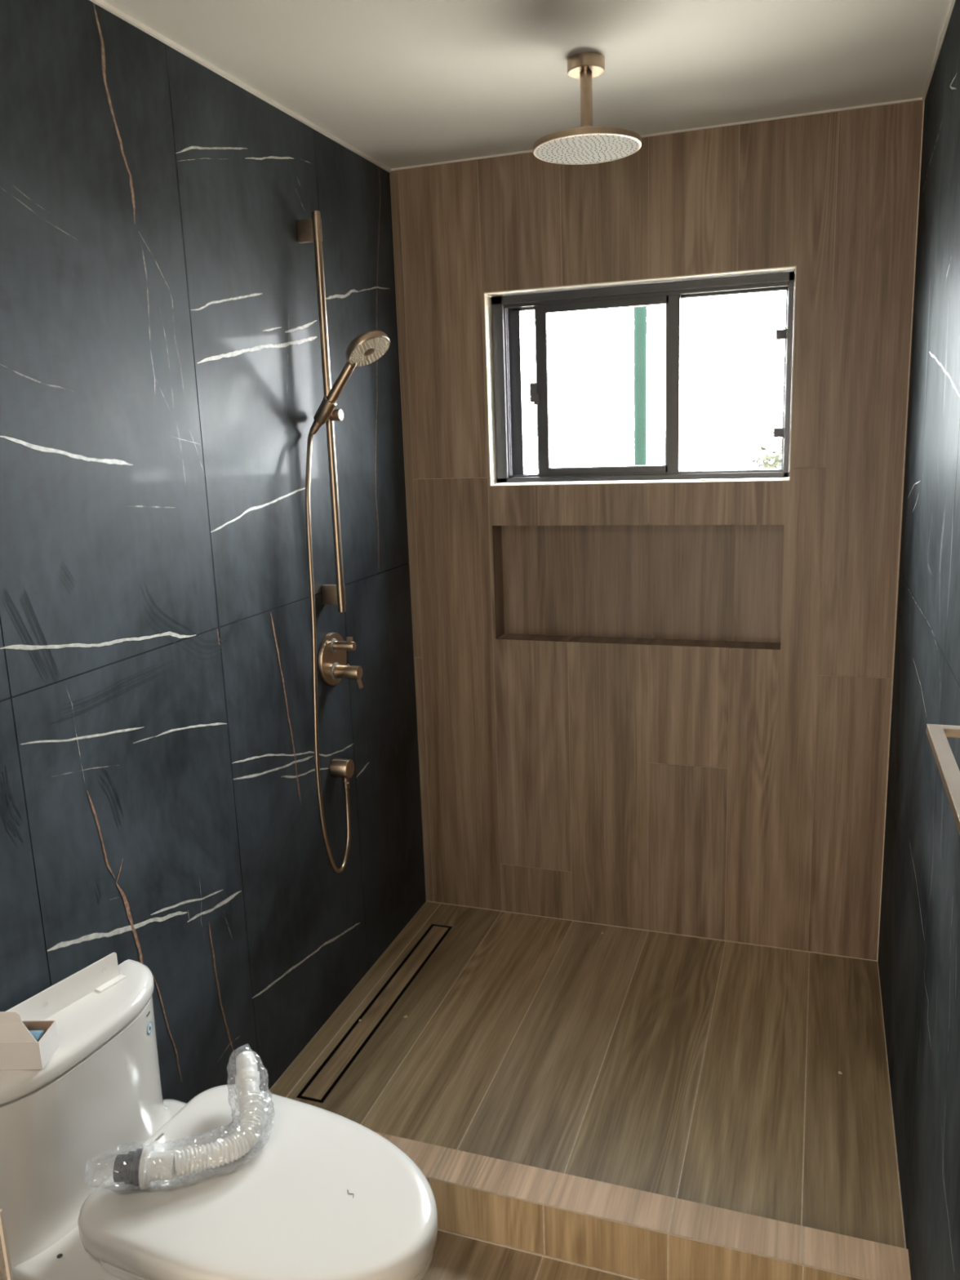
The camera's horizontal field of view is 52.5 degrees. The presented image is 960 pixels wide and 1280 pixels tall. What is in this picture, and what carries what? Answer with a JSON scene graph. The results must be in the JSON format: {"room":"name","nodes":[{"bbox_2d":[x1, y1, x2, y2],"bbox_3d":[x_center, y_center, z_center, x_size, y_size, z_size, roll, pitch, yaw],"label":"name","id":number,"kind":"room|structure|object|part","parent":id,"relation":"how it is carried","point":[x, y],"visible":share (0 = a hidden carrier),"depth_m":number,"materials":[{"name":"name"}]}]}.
{"room":"bathroom","nodes":[
{"label":"bathroom","id":0,"kind":"room"},
{"bbox_2d":[0,0,426,1103],"bbox_3d":[-0.897,0.181,1.451,0.141,2.647,3.990,2,13,19],"label":"wall","id":1,"kind":"structure","parent":0,"point":[162,393],"depth_m":2.04,"materials":[{"name":"black tile"}]},
{"bbox_2d":[89,0,391,172],"bbox_3d":[-0.878,-1.004,1.155,0.007,0.009,3.744,2,13,19],"label":"trim","id":2,"kind":"structure","parent":1,"relation":"attached to","point":[101,3],"depth_m":2.08,"materials":[{"name":"beige metal"}]},
{"bbox_2d":[296,210,346,612],"bbox_3d":[-0.395,-0.557,2.465,0.093,0.996,0.073,2,13,19],"label":"slide bar","id":3,"kind":"object","parent":1,"relation":"attached to","point":[308,230],"visible":1,"depth_m":2.45,"materials":[{"name":"brown metal"}]},
{"bbox_2d":[313,329,390,427],"bbox_3d":[-0.323,-0.641,2.399,0.214,0.222,0.114,2,13,19],"label":"shower","id":4,"kind":"object","parent":3,"relation":"in","point":[370,346],"visible":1,"depth_m":2.37,"materials":[{"name":"brown metal"}]},
{"bbox_2d":[305,422,351,873],"bbox_3d":[-0.403,0.044,2.516,0.040,1.185,0.205,-1,12,7],"label":"shower hose","id":5,"kind":"object","parent":4,"relation":"hanging from","point":[313,429],"visible":1,"depth_m":2.45,"materials":[{"name":"brown metal"}]},
{"bbox_3d":[-0.359,-0.617,2.419,0.134,0.169,0.026,2,13,19],"label":"handle","id":6,"kind":"part","parent":4,"relation":"part of","materials":[{"name":"brown metal"}]},
{"bbox_2d":[318,632,363,688],"bbox_3d":[-0.363,0.056,2.631,0.088,0.150,0.144,2,13,19],"label":"shower valve","id":7,"kind":"object","parent":1,"relation":"attached to","point":[332,655],"visible":1,"depth_m":2.62,"materials":[{"name":"brown metal"}]},
{"bbox_3d":[-0.399,0.052,2.643,0.012,0.144,0.144,2,13,19],"label":"wall plate","id":8,"kind":"part","parent":7,"relation":"part of","materials":[{"name":"brown metal"}]},
{"bbox_3d":[-0.366,0.010,2.622,0.060,0.038,0.025,2,13,19],"label":"handle","id":9,"kind":"part","parent":7,"relation":"part of","materials":[{"name":"brown metal"}]},
{"bbox_3d":[-0.356,0.098,2.638,0.075,0.065,0.037,2,13,19],"label":"handle","id":10,"kind":"part","parent":7,"relation":"part of","materials":[{"name":"brown metal"}]},
{"bbox_2d":[329,757,354,778],"bbox_3d":[-0.379,0.356,2.678,0.049,0.060,0.053,2,13,19],"label":"outlet","id":11,"kind":"object","parent":1,"relation":"attached to","point":[339,767],"visible":1,"depth_m":2.66,"materials":[{"name":"brown metal"}]},
{"bbox_2d":[426,100,924,1279],"bbox_3d":[0.260,-0.044,2.338,1.451,2.441,1.225,2,13,19],"label":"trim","id":12,"kind":"structure","parent":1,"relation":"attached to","point":[438,1229],"depth_m":2.55,"materials":[{"name":"beige tile"}]},
{"bbox_2d":[102,0,951,168],"bbox_3d":[-0.189,-1.047,0.931,1.731,0.120,4.000,2,13,19],"label":"ceiling","id":13,"kind":"structure","parent":0,"point":[403,83],"depth_m":2.08,"materials":[{"name":"paint"}]},
{"bbox_2d":[533,52,641,164],"bbox_3d":[0.230,-1.156,2.103,0.235,0.180,0.235,2,13,19],"label":"shower","id":14,"kind":"object","parent":13,"relation":"hanging from","point":[587,144],"visible":1,"depth_m":2.09,"materials":[{"name":"brown metal"}]},
{"bbox_3d":[0.230,-1.151,2.104,0.026,0.150,0.026,2,13,19],"label":"ceiling arm","id":15,"kind":"part","parent":14,"relation":"part of","materials":[{"name":"brown metal"}]},
{"bbox_2d":[267,901,904,1279],"bbox_3d":[-0.124,1.448,1.390,1.651,0.250,3.860,2,13,19],"label":"floor","id":16,"kind":"structure","parent":0,"point":[695,1069],"depth_m":2.45,"materials":[{"name":"brown wood"}]},
{"bbox_2d":[0,1208,13,1279],"bbox_3d":[-0.817,1.100,0.875,0.447,0.881,0.701,2,13,19],"label":"vanity cabinet","id":17,"kind":"object","parent":16,"relation":"on","point":[6,1268],"visible":1,"depth_m":1.04,"materials":[{"name":"brown wood"}]},
{"bbox_2d":[0,952,437,1279],"bbox_3d":[-0.412,0.983,1.629,0.723,0.770,0.460,2,13,19],"label":"toilet","id":18,"kind":"object","parent":16,"relation":"on","point":[284,1209],"depth_m":1.57,"materials":[{"name":"white ceramic"}]},
{"bbox_2d":[0,1011,59,1070],"bbox_3d":[-0.741,0.622,1.545,0.110,0.095,0.058,-2,12,2],"label":"box","id":19,"kind":"object","parent":18,"relation":"on","point":[19,1050],"visible":1,"depth_m":1.52,"materials":[{"name":"white cardboard"}]},
{"bbox_2d":[28,1030,45,1041],"bbox_3d":[-0.723,0.644,1.550,0.052,0.041,0.041,-2,12,2],"label":"tape roll","id":20,"kind":"object","parent":19,"relation":"in","point":[37,1034],"visible":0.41,"depth_m":1.54,"materials":[{"name":"blue plastic"}]},
{"bbox_3d":[-0.717,0.615,1.682,0.018,0.050,0.236,5,14,31],"label":"bracket","id":21,"kind":"part","parent":18,"relation":"part of","materials":[{"name":"white plastic"}]},
{"bbox_3d":[-0.693,0.664,1.647,0.123,0.032,0.421,3,13,24],"label":"tank lid","id":22,"kind":"part","parent":18,"relation":"part of","materials":[{"name":"white ceramic"}]},
{"bbox_3d":[-0.685,0.821,1.679,0.124,0.296,0.452,3,13,24],"label":"tank","id":23,"kind":"part","parent":18,"relation":"part of","materials":[{"name":"white ceramic"}]},
{"bbox_3d":[-0.410,1.158,1.682,0.693,0.406,0.435,2,13,19],"label":"bowl","id":24,"kind":"part","parent":18,"relation":"part of","materials":[{"name":"white ceramic"}]},
{"bbox_2d":[113,1050,264,1189],"bbox_3d":[-0.464,0.832,1.658,0.146,0.093,0.303,7,15,37],"label":"drain pipe","id":25,"kind":"object","parent":18,"relation":"on","point":[140,1167],"visible":1,"depth_m":1.61,"materials":[{"name":"plastic"}]},
{"bbox_3d":[-0.335,0.912,1.613,0.571,0.054,0.400,2,13,19],"label":"seat lid","id":26,"kind":"part","parent":18,"relation":"part of","materials":[{"name":"white plastic"}]},
{"bbox_3d":[-0.324,0.951,1.616,0.533,0.020,0.387,2,13,19],"label":"seat","id":27,"kind":"part","parent":18,"relation":"part of","materials":[{"name":"white plastic"}]},
{"bbox_2d":[295,924,452,1102],"bbox_3d":[-0.270,1.045,2.792,0.074,0.029,0.898,2,13,19],"label":"linear drain","id":28,"kind":"object","parent":16,"relation":"on","point":[337,1063],"visible":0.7,"depth_m":2.70,"materials":[{"name":"brown metal"}]},
{"bbox_2d":[374,1131,911,1279],"bbox_3d":[0.117,1.204,2.059,1.450,0.125,0.096,2,13,19],"label":"shower curb","id":29,"kind":"object","parent":16,"relation":"on","point":[634,1233],"depth_m":1.96,"materials":[{"name":"brown wood"}]},
{"bbox_2d":[389,100,923,959],"bbox_3d":[0.484,-0.189,2.971,1.731,2.647,0.151,2,13,19],"label":"wall","id":30,"kind":"structure","parent":0,"point":[656,705],"depth_m":2.90,"materials":[{"name":"brown wood"}]},
{"bbox_2d":[491,271,795,483],"bbox_3d":[0.465,-0.751,2.869,0.866,0.551,0.085,2,13,19],"label":"window","id":31,"kind":"structure","parent":30,"relation":"in","point":[506,310],"depth_m":2.87,"materials":[{"name":"black metal"}]},
{"bbox_3d":[0.376,-0.747,2.885,0.428,0.507,0.026,2,13,19],"label":"sliding sash","id":32,"kind":"part","parent":31,"relation":"part of","materials":[{"name":"clear glass"}]},
{"bbox_2d":[391,97,922,171],"bbox_3d":[0.416,-1.367,2.648,1.451,0.005,0.006,2,13,19],"label":"trim","id":33,"kind":"structure","parent":30,"relation":"attached to","point":[915,99],"depth_m":2.57,"materials":[{"name":"beige metal"}]},
{"bbox_2d":[877,0,959,1279],"bbox_3d":[0.605,0.237,0.932,0.141,2.647,3.990,2,13,19],"label":"wall","id":34,"kind":"structure","parent":0,"point":[918,960],"depth_m":1.87,"materials":[{"name":"black tile"}]},
{"bbox_2d":[922,0,955,100],"bbox_3d":[0.486,-0.954,0.683,0.006,0.007,3.744,2,13,19],"label":"trim","id":35,"kind":"structure","parent":34,"relation":"attached to","point":[953,2],"depth_m":2.07,"materials":[{"name":"beige metal"}]},
{"bbox_2d":[925,724,959,834],"bbox_3d":[0.533,0.184,1.026,0.061,0.044,0.644,2,13,19],"label":"towel bar","id":36,"kind":"object","parent":34,"relation":"attached to","point":[937,735],"visible":1,"depth_m":1.18,"materials":[{"name":"brown metal"}]},
{"bbox_3d":[0.640,0.123,1.301,0.042,0.044,0.043,2,13,19],"label":"wall post","id":37,"kind":"part","parent":36,"relation":"part of","materials":[{"name":"brown metal"}]},
{"label":"outside","id":38,"kind":"structure","parent":0,"visible":0},
{"bbox_3d":[5.707,-1.507,17.095,30.000,0.150,29.840,2,13,19],"label":"ground","id":39,"kind":"structure","parent":38,"visible":0},
{"bbox_2d":[633,306,646,465],"bbox_3d":[0.717,-0.566,4.350,0.100,3.610,0.100,2,13,19],"label":"pole","id":40,"kind":"object","parent":39,"relation":"on","point":[639,313],"visible":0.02,"depth_m":4.21,"materials":[{"name":"green paint"}]},
{"bbox_2d":[750,438,782,468],"bbox_3d":[2.309,-0.475,6.841,0.953,2.142,0.770,2,13,19],"label":"shrub","id":41,"kind":"object","parent":39,"relation":"on","point":[767,458],"visible":0.08,"depth_m":6.70,"materials":[{"name":"green plant"}]}
]}

